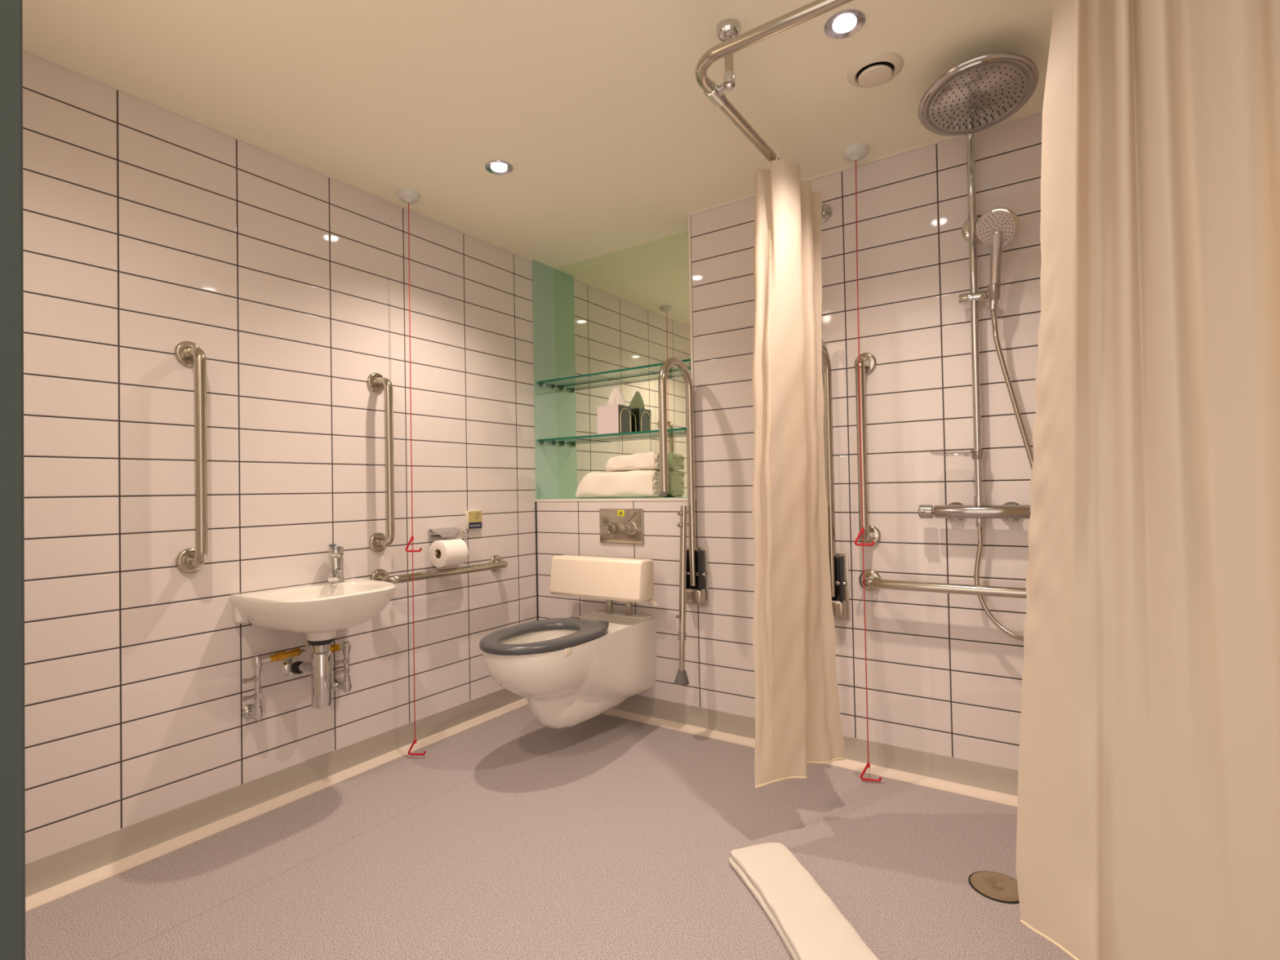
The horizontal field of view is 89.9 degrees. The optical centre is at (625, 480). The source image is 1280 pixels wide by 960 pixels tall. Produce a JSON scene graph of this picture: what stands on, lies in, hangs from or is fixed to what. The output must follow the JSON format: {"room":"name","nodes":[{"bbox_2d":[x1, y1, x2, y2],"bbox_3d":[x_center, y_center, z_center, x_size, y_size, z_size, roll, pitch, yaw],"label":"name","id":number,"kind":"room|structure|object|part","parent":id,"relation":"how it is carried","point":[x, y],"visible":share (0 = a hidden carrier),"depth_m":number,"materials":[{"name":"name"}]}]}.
{"room":"accessible bathroom","nodes":[
{"label":"accessible bathroom","id":0,"kind":"room"},
{"bbox_2d":[22,51,557,863],"bbox_3d":[-1.129,-0.020,2.512,0.156,2.276,2.720,-2,-1,34],"label":"wall","id":1,"kind":"structure","parent":0,"point":[148,229],"depth_m":2.12,"materials":[{"name":"white tile"}]},
{"bbox_2d":[173,341,208,573],"bbox_3d":[-1.337,-0.073,1.995,0.100,0.733,0.080,-2,-1,34],"label":"grab bar","id":2,"kind":"object","parent":1,"relation":"attached to","point":[190,560],"visible":1,"depth_m":1.97,"materials":[{"name":"silver metal"}]},
{"bbox_2d":[25,688,524,897],"bbox_3d":[-1.096,1.053,2.376,0.012,0.084,2.300,-2,-1,34],"label":"baseboard","id":3,"kind":"structure","parent":1,"relation":"attached to","point":[42,873],"depth_m":2.10,"materials":[{"name":"grey plastic"}]},
{"bbox_2d":[241,641,309,720],"bbox_3d":[-1.189,0.636,2.193,0.078,0.327,0.234,-2,-1,39],"label":"supply pipe","id":4,"kind":"object","parent":1,"relation":"attached to","point":[255,711],"visible":0.84,"depth_m":2.12,"materials":[{"name":"silver metal"}]},
{"bbox_3d":[-1.233,0.656,2.106,0.016,0.016,0.043,-2,-1,36],"label":"valve lever","id":5,"kind":"part","parent":4,"relation":"part of","materials":[{"name":"silver metal"}]},
{"bbox_3d":[-1.232,0.713,2.105,0.016,0.016,0.043,-2,-1,36],"label":"valve lever","id":6,"kind":"part","parent":4,"relation":"part of","materials":[{"name":"silver metal"}]},
{"bbox_2d":[25,697,528,912],"bbox_3d":[-1.080,1.103,2.365,0.046,0.024,2.300,-2,-1,34],"label":"trim","id":7,"kind":"structure","parent":1,"relation":"attached to","point":[35,900],"depth_m":2.08,"materials":[{"name":"beige"}]},
{"bbox_2d":[22,45,533,262],"bbox_3d":[-1.139,-1.154,2.413,0.006,0.012,2.300,-2,-1,34],"label":"trim","id":8,"kind":"structure","parent":1,"relation":"attached to","point":[25,49],"depth_m":2.16,"materials":[{"name":"beige"}]},
{"bbox_2d":[280,644,332,708],"bbox_3d":[-1.105,0.669,2.233,0.192,0.217,0.066,-1,-1,23],"label":"trap","id":9,"kind":"object","parent":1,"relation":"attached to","point":[320,666],"visible":0.89,"depth_m":2.19,"materials":[{"name":"silver metal"}]},
{"bbox_2d":[230,577,395,645],"bbox_3d":[-1.026,0.469,2.195,0.359,0.188,0.452,-2,-1,34],"label":"washbasin","id":10,"kind":"object","parent":1,"relation":"attached to","point":[317,611],"visible":1,"depth_m":2.10,"materials":[{"name":"white ceramic"}]},
{"bbox_2d":[305,631,336,645],"bbox_3d":[-1.050,0.525,2.211,0.170,0.077,0.170,-2,-1,34],"label":"outlet","id":11,"kind":"object","parent":10,"relation":"attached to","point":[319,638],"depth_m":2.17,"materials":[{"name":"white"}]},
{"bbox_2d":[327,543,345,583],"bbox_3d":[-1.054,0.305,2.332,0.060,0.149,0.143,-1,-1,-23],"label":"mixer tap","id":12,"kind":"object","parent":10,"relation":"on","point":[335,552],"visible":0.99,"depth_m":2.35,"materials":[{"name":"silver metal"}]},
{"bbox_3d":[-1.050,0.340,2.311,0.042,0.040,0.103,-1,-1,-19],"label":"spout","id":13,"kind":"part","parent":12,"relation":"part of","materials":[{"name":"silver metal"}]},
{"bbox_3d":[-1.063,0.256,2.347,0.054,0.050,0.105,-1,-1,-19],"label":"lever","id":14,"kind":"part","parent":12,"relation":"part of","materials":[{"name":"silver metal"}]},
{"bbox_2d":[329,640,351,692],"bbox_3d":[-1.078,0.628,2.353,0.078,0.330,0.159,-1,-1,23],"label":"supply pipe","id":15,"kind":"object","parent":1,"relation":"attached to","point":[339,684],"visible":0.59,"depth_m":2.37,"materials":[{"name":"silver metal"}]},
{"bbox_3d":[-1.053,0.672,2.369,0.018,0.016,0.042,-2,-1,34],"label":"valve lever","id":16,"kind":"part","parent":15,"relation":"part of","materials":[{"name":"silver metal"}]},
{"bbox_3d":[-1.052,0.707,2.368,0.018,0.016,0.042,-2,-1,34],"label":"valve lever","id":17,"kind":"part","parent":15,"relation":"part of","materials":[{"name":"silver metal"}]},
{"bbox_2d":[366,372,395,552],"bbox_3d":[-0.960,-0.072,2.547,0.100,0.722,0.080,-2,-1,34],"label":"grab bar","id":18,"kind":"object","parent":1,"relation":"attached to","point":[376,383],"visible":1,"depth_m":2.52,"materials":[{"name":"silver metal"}]},
{"bbox_2d":[369,555,507,583],"bbox_3d":[-0.769,0.398,2.806,0.100,0.084,0.717,-2,-1,34],"label":"grab bar","id":19,"kind":"object","parent":1,"relation":"attached to","point":[496,563],"visible":0.84,"depth_m":2.70,"materials":[{"name":"silver metal"}]},
{"bbox_2d":[427,527,469,554],"bbox_3d":[-0.779,0.263,2.796,0.098,0.105,0.177,-2,-1,34],"label":"paper holder","id":20,"kind":"object","parent":1,"relation":"attached to","point":[446,532],"visible":0.67,"depth_m":2.79,"materials":[{"name":"silver metal"}]},
{"bbox_3d":[-0.808,0.231,2.832,0.012,0.037,0.152,-2,-1,34],"label":"wall plate","id":21,"kind":"part","parent":20,"relation":"part of","materials":[{"name":"silver metal"}]},
{"bbox_2d":[429,538,467,567],"bbox_3d":[-0.760,0.313,2.756,0.116,0.114,0.118,-2,-1,34],"label":"toilet roll","id":22,"kind":"object","parent":20,"relation":"on","point":[454,552],"visible":1,"depth_m":2.72,"materials":[{"name":"white paper"}]},
{"bbox_3d":[-0.784,0.271,2.790,0.086,0.091,0.161,-2,-1,34],"label":"roll arm","id":23,"kind":"part","parent":20,"relation":"part of","materials":[{"name":"silver metal"}]},
{"bbox_2d":[465,510,482,529],"bbox_3d":[-0.704,0.184,2.978,0.022,0.086,0.086,-2,-1,34],"label":"box","id":24,"kind":"object","parent":1,"relation":"attached to","point":[473,517],"visible":1,"depth_m":2.96,"materials":[{"name":"beige plastic"}]},
{"bbox_3d":[-0.698,0.170,2.974,0.002,0.051,0.080,-2,-1,34],"label":"panel","id":25,"kind":"part","parent":24,"relation":"part of","materials":[{"name":"yellow plastic"}]},
{"bbox_2d":[22,0,1054,268],"bbox_3d":[0.126,-1.246,1.658,3.350,0.100,2.720,-2,-1,34],"label":"ceiling","id":26,"kind":"structure","parent":0,"point":[599,112],"depth_m":1.92,"materials":[{"name":"beige paint"}]},
{"bbox_2d":[396,187,426,755],"bbox_3d":[-0.859,-0.030,2.579,0.092,2.264,0.092,-2,-1,34],"label":"pull cord","id":27,"kind":"object","parent":26,"relation":"hanging from","point":[409,196],"visible":1,"depth_m":2.58,"materials":[{"name":"red fabric"}]},
{"bbox_3d":[-0.861,-0.038,2.581,0.004,2.173,0.009,0,-1,-44],"label":"cord","id":28,"kind":"part","parent":27,"relation":"part of","materials":[{"name":"red fabric"}]},
{"bbox_3d":[-0.852,0.258,2.578,0.069,0.064,0.013,-1,-1,-1],"label":"handle","id":29,"kind":"part","parent":27,"relation":"part of","materials":[{"name":"red plastic"}]},
{"bbox_3d":[-0.835,1.069,2.565,0.073,0.064,0.013,-1,-1,0],"label":"handle","id":30,"kind":"part","parent":27,"relation":"part of","materials":[{"name":"red plastic"}]},
{"bbox_2d":[484,160,513,175],"bbox_3d":[-0.474,-1.169,2.404,0.104,0.006,0.104,-2,-1,34],"label":"recessed light","id":31,"kind":"object","parent":26,"relation":"in","point":[499,167],"visible":1,"depth_m":2.40,"materials":[{"name":"grey"}]},
{"bbox_2d":[695,0,853,223],"bbox_3d":[1.026,-1.116,1.648,1.460,0.192,1.118,-2,-1,34],"label":"rail","id":32,"kind":"object","parent":26,"relation":"attached to","point":[728,29],"visible":0.89,"depth_m":1.64,"materials":[{"name":"silver metal"}]},
{"bbox_2d":[751,149,845,788],"bbox_3d":[0.541,-0.069,2.079,0.469,1.984,0.180,0,-1,-44],"label":"shower curtain","id":33,"kind":"object","parent":32,"relation":"hanging from","point":[797,717],"visible":0.99,"depth_m":2.01,"materials":[{"name":"white fabric"}]},
{"bbox_2d":[1015,0,1279,959],"bbox_3d":[1.024,-0.104,1.018,0.750,1.965,0.120,-2,-1,40],"label":"shower curtain","id":34,"kind":"object","parent":32,"relation":"hanging from","point":[1148,798],"visible":1,"depth_m":1.08,"materials":[{"name":"white fabric"}]},
{"bbox_2d":[823,8,865,39],"bbox_3d":[0.578,-1.200,1.691,0.104,0.006,0.104,-2,-1,34],"label":"recessed light","id":35,"kind":"object","parent":26,"relation":"in","point":[844,24],"visible":1,"depth_m":1.69,"materials":[{"name":"grey"}]},
{"bbox_2d":[842,142,881,782],"bbox_3d":[0.855,-0.063,2.305,0.092,2.270,0.092,-2,-1,34],"label":"pull cord","id":36,"kind":"object","parent":26,"relation":"hanging from","point":[856,152],"visible":1,"depth_m":2.30,"materials":[{"name":"red fabric"}]},
{"bbox_3d":[0.850,-0.071,2.304,0.013,2.179,0.004,-1,-1,-21],"label":"cord","id":37,"kind":"part","parent":36,"relation":"part of","materials":[{"name":"red fabric"}]},
{"bbox_3d":[0.855,0.204,2.296,0.069,0.064,0.013,-1,-1,18],"label":"handle","id":38,"kind":"part","parent":36,"relation":"part of","materials":[{"name":"red plastic"}]},
{"bbox_3d":[0.873,1.040,2.282,0.073,0.064,0.013,-1,-1,17],"label":"handle","id":39,"kind":"part","parent":36,"relation":"part of","materials":[{"name":"red plastic"}]},
{"bbox_2d":[846,51,903,88],"bbox_3d":[0.731,-1.190,1.879,0.156,0.026,0.156,-2,-1,34],"label":"ceiling vent","id":40,"kind":"object","parent":26,"relation":"in","point":[877,68],"visible":1,"depth_m":1.85,"materials":[{"name":"beige plastic"}]},
{"bbox_2d":[25,704,1074,959],"bbox_3d":[-0.192,1.128,1.091,3.350,0.100,4.000,-2,-1,34],"label":"floor","id":41,"kind":"structure","parent":0,"point":[513,836],"depth_m":1.80,"materials":[{"name":"grey plastic"}]},
{"bbox_2d":[728,842,879,959],"bbox_3d":[0.451,1.049,1.448,0.179,0.045,0.805,-1,-1,-12],"label":"bath mat","id":42,"kind":"object","parent":41,"relation":"on","point":[807,921],"visible":1,"depth_m":1.55,"materials":[{"name":"white fabric"}]},
{"bbox_2d":[968,871,1019,903],"bbox_3d":[0.975,1.064,1.679,0.137,0.004,0.137,-2,-1,34],"label":"floor drain","id":43,"kind":"object","parent":41,"relation":"on","point":[997,886],"visible":0.8,"depth_m":1.68,"materials":[{"name":"silver metal"}]},
{"bbox_2d":[536,113,1042,769],"bbox_3d":[0.831,-0.054,2.637,2.950,2.276,0.300,-2,-1,34],"label":"wall","id":44,"kind":"structure","parent":0,"point":[943,678],"depth_m":2.35,"materials":[{"name":"white tile"}]},
{"bbox_2d":[534,502,538,620],"bbox_3d":[-0.459,0.566,3.332,0.006,0.906,0.006,-2,-1,34],"label":"trim","id":45,"kind":"structure","parent":44,"relation":"attached to","point":[535,505],"depth_m":3.33,"materials":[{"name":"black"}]},
{"bbox_2d":[479,609,657,728],"bbox_3d":[-0.241,0.806,2.663,0.382,0.413,0.862,-2,-1,34],"label":"toilet","id":46,"kind":"object","parent":44,"relation":"attached to","point":[569,672],"visible":1,"depth_m":2.55,"materials":[{"name":"white ceramic"}]},
{"bbox_3d":[-0.329,0.614,2.543,0.382,0.031,0.564,-2,-1,34],"label":"seat","id":47,"kind":"part","parent":46,"relation":"part of","materials":[{"name":"grey plastic"}]},
{"bbox_2d":[549,555,657,615],"bbox_3d":[-0.084,0.487,2.909,0.538,0.275,0.189,-2,-1,34],"label":"support","id":48,"kind":"object","parent":44,"relation":"attached to","point":[628,580],"visible":1,"depth_m":2.83,"materials":[{"name":"beige plastic"}]},
{"bbox_3d":[-0.088,0.536,2.996,0.030,0.179,0.050,-2,-1,34],"label":"support post","id":49,"kind":"part","parent":48,"relation":"part of","materials":[{"name":"silver metal"}]},
{"bbox_3d":[0.003,0.533,2.934,0.030,0.179,0.050,-2,-1,34],"label":"support post","id":50,"kind":"part","parent":48,"relation":"part of","materials":[{"name":"silver metal"}]},
{"bbox_2d":[535,496,687,499],"bbox_3d":[-0.032,0.091,3.155,0.934,0.009,0.184,-2,-1,34],"label":"ledge slab","id":51,"kind":"object","parent":44,"relation":"attached to","point":[686,497],"visible":0.42,"depth_m":3.07,"materials":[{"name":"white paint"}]},
{"bbox_2d":[575,470,666,497],"bbox_3d":[-0.026,0.021,3.143,0.471,0.132,0.138,-2,-1,34],"label":"folded towel","id":52,"kind":"object","parent":51,"relation":"on","point":[634,483],"visible":0.87,"depth_m":3.06,"materials":[{"name":"white fabric"}]},
{"bbox_2d":[605,451,659,471],"bbox_3d":[0.051,-0.089,3.095,0.297,0.084,0.120,-2,-1,34],"label":"folded towel","id":53,"kind":"object","parent":52,"relation":"on","point":[649,460],"visible":0.9,"depth_m":3.04,"materials":[{"name":"white fabric"}]},
{"bbox_2d":[537,427,686,445],"bbox_3d":[-0.052,-0.210,3.164,0.894,0.026,0.148,-2,-1,34],"label":"glass shelf","id":54,"kind":"object","parent":44,"relation":"attached to","point":[680,430],"visible":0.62,"depth_m":3.14,"materials":[{"name":"teal"}]},
{"bbox_2d":[596,386,631,434],"bbox_3d":[-0.053,-0.341,3.159,0.133,0.236,0.117,-2,-1,34],"label":"tissue box","id":55,"kind":"object","parent":54,"relation":"on","point":[615,417],"visible":0.94,"depth_m":3.12,"materials":[{"name":"white"}]},
{"bbox_2d":[537,358,690,389],"bbox_3d":[-0.045,-0.514,3.160,0.924,0.026,0.148,-2,-1,34],"label":"glass shelf","id":56,"kind":"object","parent":44,"relation":"attached to","point":[542,384],"visible":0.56,"depth_m":3.20,"materials":[{"name":"teal"}]},
{"bbox_2d":[535,497,696,502],"bbox_3d":[-0.079,0.097,3.078,0.943,0.010,0.008,-2,-1,34],"label":"trim ledge","id":57,"kind":"object","parent":44,"relation":"attached to","point":[598,500],"visible":1,"depth_m":3.05,"materials":[{"name":"beige"}]},
{"bbox_2d":[599,508,644,544],"bbox_3d":[-0.023,0.218,3.028,0.250,0.164,0.020,-2,-1,34],"label":"flush plate","id":58,"kind":"object","parent":44,"relation":"attached to","point":[619,526],"visible":1,"depth_m":3.02,"materials":[{"name":"silver metal"}]},
{"bbox_3d":[0.028,0.170,2.988,0.054,0.050,0.012,-2,-1,34],"label":"lever arm","id":59,"kind":"part","parent":58,"relation":"part of","materials":[{"name":"silver metal"}]},
{"bbox_2d":[554,231,691,497],"bbox_3d":[0.006,-0.540,3.235,0.938,1.255,0.012,-2,-1,34],"label":"mirror","id":60,"kind":"object","parent":44,"relation":"attached to","point":[627,308],"visible":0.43,"depth_m":3.24,"materials":[{"name":"white mirror"}]},
{"bbox_2d":[657,357,708,685],"bbox_3d":[0.230,0.172,2.693,0.106,1.370,0.286,-2,-1,34],"label":"rail","id":61,"kind":"object","parent":44,"relation":"attached to","point":[693,566],"visible":1,"depth_m":2.73,"materials":[{"name":"silver metal"}]},
{"bbox_3d":[0.244,0.390,2.726,0.030,0.561,0.067,-2,-1,34],"label":"prop leg","id":62,"kind":"part","parent":61,"relation":"part of","materials":[{"name":"silver metal"}]},
{"bbox_3d":[0.312,0.422,2.802,0.106,0.252,0.010,-2,-1,34],"label":"wall plate","id":63,"kind":"part","parent":61,"relation":"part of","materials":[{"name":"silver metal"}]},
{"bbox_2d":[688,213,696,498],"bbox_3d":[0.295,-0.547,2.827,0.011,1.264,0.014,-2,-1,34],"label":"trim","id":64,"kind":"structure","parent":44,"relation":"attached to","point":[689,216],"depth_m":2.82,"materials":[{"name":"silver metal"}]},
{"bbox_2d":[602,708,1017,807],"bbox_3d":[0.754,1.071,2.476,2.950,0.024,0.046,-2,-1,34],"label":"trim","id":65,"kind":"structure","parent":44,"relation":"attached to","point":[944,785],"depth_m":2.37,"materials":[{"name":"beige"}]},
{"bbox_2d":[612,694,1017,795],"bbox_3d":[0.762,1.021,2.491,2.950,0.084,0.012,-2,-1,34],"label":"baseboard","id":66,"kind":"structure","parent":44,"relation":"attached to","point":[975,774],"depth_m":2.37,"materials":[{"name":"grey plastic"}]},
{"bbox_2d":[821,338,849,619],"bbox_3d":[0.722,0.157,2.356,0.106,1.370,0.286,-2,-1,34],"label":"rail","id":67,"kind":"object","parent":44,"relation":"attached to","point":[838,562],"visible":0.4,"depth_m":2.43,"materials":[{"name":"silver metal"}]},
{"bbox_3d":[0.805,0.407,2.465,0.106,0.252,0.010,-2,-1,34],"label":"wall plate","id":68,"kind":"part","parent":67,"relation":"part of","materials":[{"name":"silver metal"}]},
{"bbox_2d":[688,108,1042,215],"bbox_3d":[1.111,-1.198,2.264,2.012,0.012,0.006,-2,-1,34],"label":"trim","id":69,"kind":"structure","parent":44,"relation":"attached to","point":[1039,111],"depth_m":2.37,"materials":[{"name":"beige"}]},
{"bbox_2d":[853,352,880,546],"bbox_3d":[0.880,-0.115,2.362,0.080,0.725,0.100,-2,-1,34],"label":"grab bar","id":70,"kind":"object","parent":44,"relation":"attached to","point":[868,362],"visible":0.82,"depth_m":2.33,"materials":[{"name":"silver metal"}]},
{"bbox_2d":[858,569,1026,598],"bbox_3d":[1.160,0.366,2.169,0.740,0.080,0.100,-2,-1,34],"label":"grab bar","id":71,"kind":"object","parent":44,"relation":"attached to","point":[873,581],"visible":0.56,"depth_m":2.18,"materials":[{"name":"silver metal"}]},
{"bbox_2d":[918,495,1030,522],"bbox_3d":[1.192,0.098,2.150,0.376,0.092,0.096,-2,-1,34],"label":"shower valve","id":72,"kind":"object","parent":44,"relation":"attached to","point":[1010,512],"visible":0.8,"depth_m":2.13,"materials":[{"name":"silver metal"}]},
{"bbox_3d":[1.044,0.110,2.228,0.044,0.049,0.058,-2,-1,34],"label":"control knob","id":73,"kind":"part","parent":72,"relation":"part of","materials":[{"name":"silver metal"}]},
{"bbox_2d":[918,52,1039,495],"bbox_3d":[1.098,-0.553,1.956,0.309,1.272,0.524,-2,-1,34],"label":"shower column","id":74,"kind":"structure","parent":44,"relation":"attached to","point":[980,93],"depth_m":1.91,"materials":[{"name":"silver metal"}]},
{"bbox_2d":[928,449,984,459],"bbox_3d":[1.110,-0.083,2.151,0.160,0.032,0.112,-2,-1,34],"label":"soap dish","id":75,"kind":"object","parent":74,"relation":"attached to","point":[975,454],"visible":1,"depth_m":2.13,"materials":[{"name":"clear plastic"}]},
{"bbox_2d":[928,450,977,456],"bbox_3d":[1.102,-0.089,2.154,0.144,0.019,0.110,-2,-1,34],"label":"tray","id":76,"kind":"object","parent":75,"relation":"on","point":[973,453],"depth_m":2.15,"materials":[{"name":"clear plastic"}]},
{"bbox_3d":[1.026,-1.113,1.875,0.290,0.054,0.286,-2,-1,34],"label":"spray plate","id":77,"kind":"part","parent":74,"relation":"part of","materials":[{"name":"silver metal"}]},
{"bbox_2d":[959,282,1000,304],"bbox_3d":[1.173,-0.612,2.125,0.125,0.058,0.080,-2,-1,34],"label":"holder","id":78,"kind":"object","parent":74,"relation":"attached to","point":[993,292],"visible":0.98,"depth_m":2.12,"materials":[{"name":"silver metal"}]},
{"bbox_3d":[1.172,-0.614,2.153,0.091,0.037,0.035,-2,-1,34],"label":"clamp knob","id":79,"kind":"part","parent":78,"relation":"part of","materials":[{"name":"silver metal"}]},
{"bbox_2d":[973,207,1033,641],"bbox_3d":[1.238,-0.171,2.051,0.254,1.380,0.125,-2,-1,34],"label":"shower","id":80,"kind":"object","parent":78,"relation":"hanging from","point":[997,227],"visible":0.74,"depth_m":2.06,"materials":[{"name":"silver metal"}]},
{"bbox_3d":[1.199,-0.674,2.074,0.034,0.236,0.072,-1,-1,11],"label":"handle","id":81,"kind":"part","parent":80,"relation":"part of","materials":[{"name":"silver metal"}]},
{"bbox_3d":[-1.272,-0.042,1.034,1.290,2.276,0.120,-2,-1,34],"label":"wall","id":82,"kind":"structure","parent":0,"visible":0},
{"bbox_2d":[0,0,25,959],"bbox_3d":[-0.726,-0.058,0.657,0.037,2.276,0.155,-2,-1,34],"label":"doorframe","id":83,"kind":"object","parent":82,"relation":"attached to","point":[12,750],"visible":1,"depth_m":0.70,"materials":[{"name":"grey paint"}]}
]}

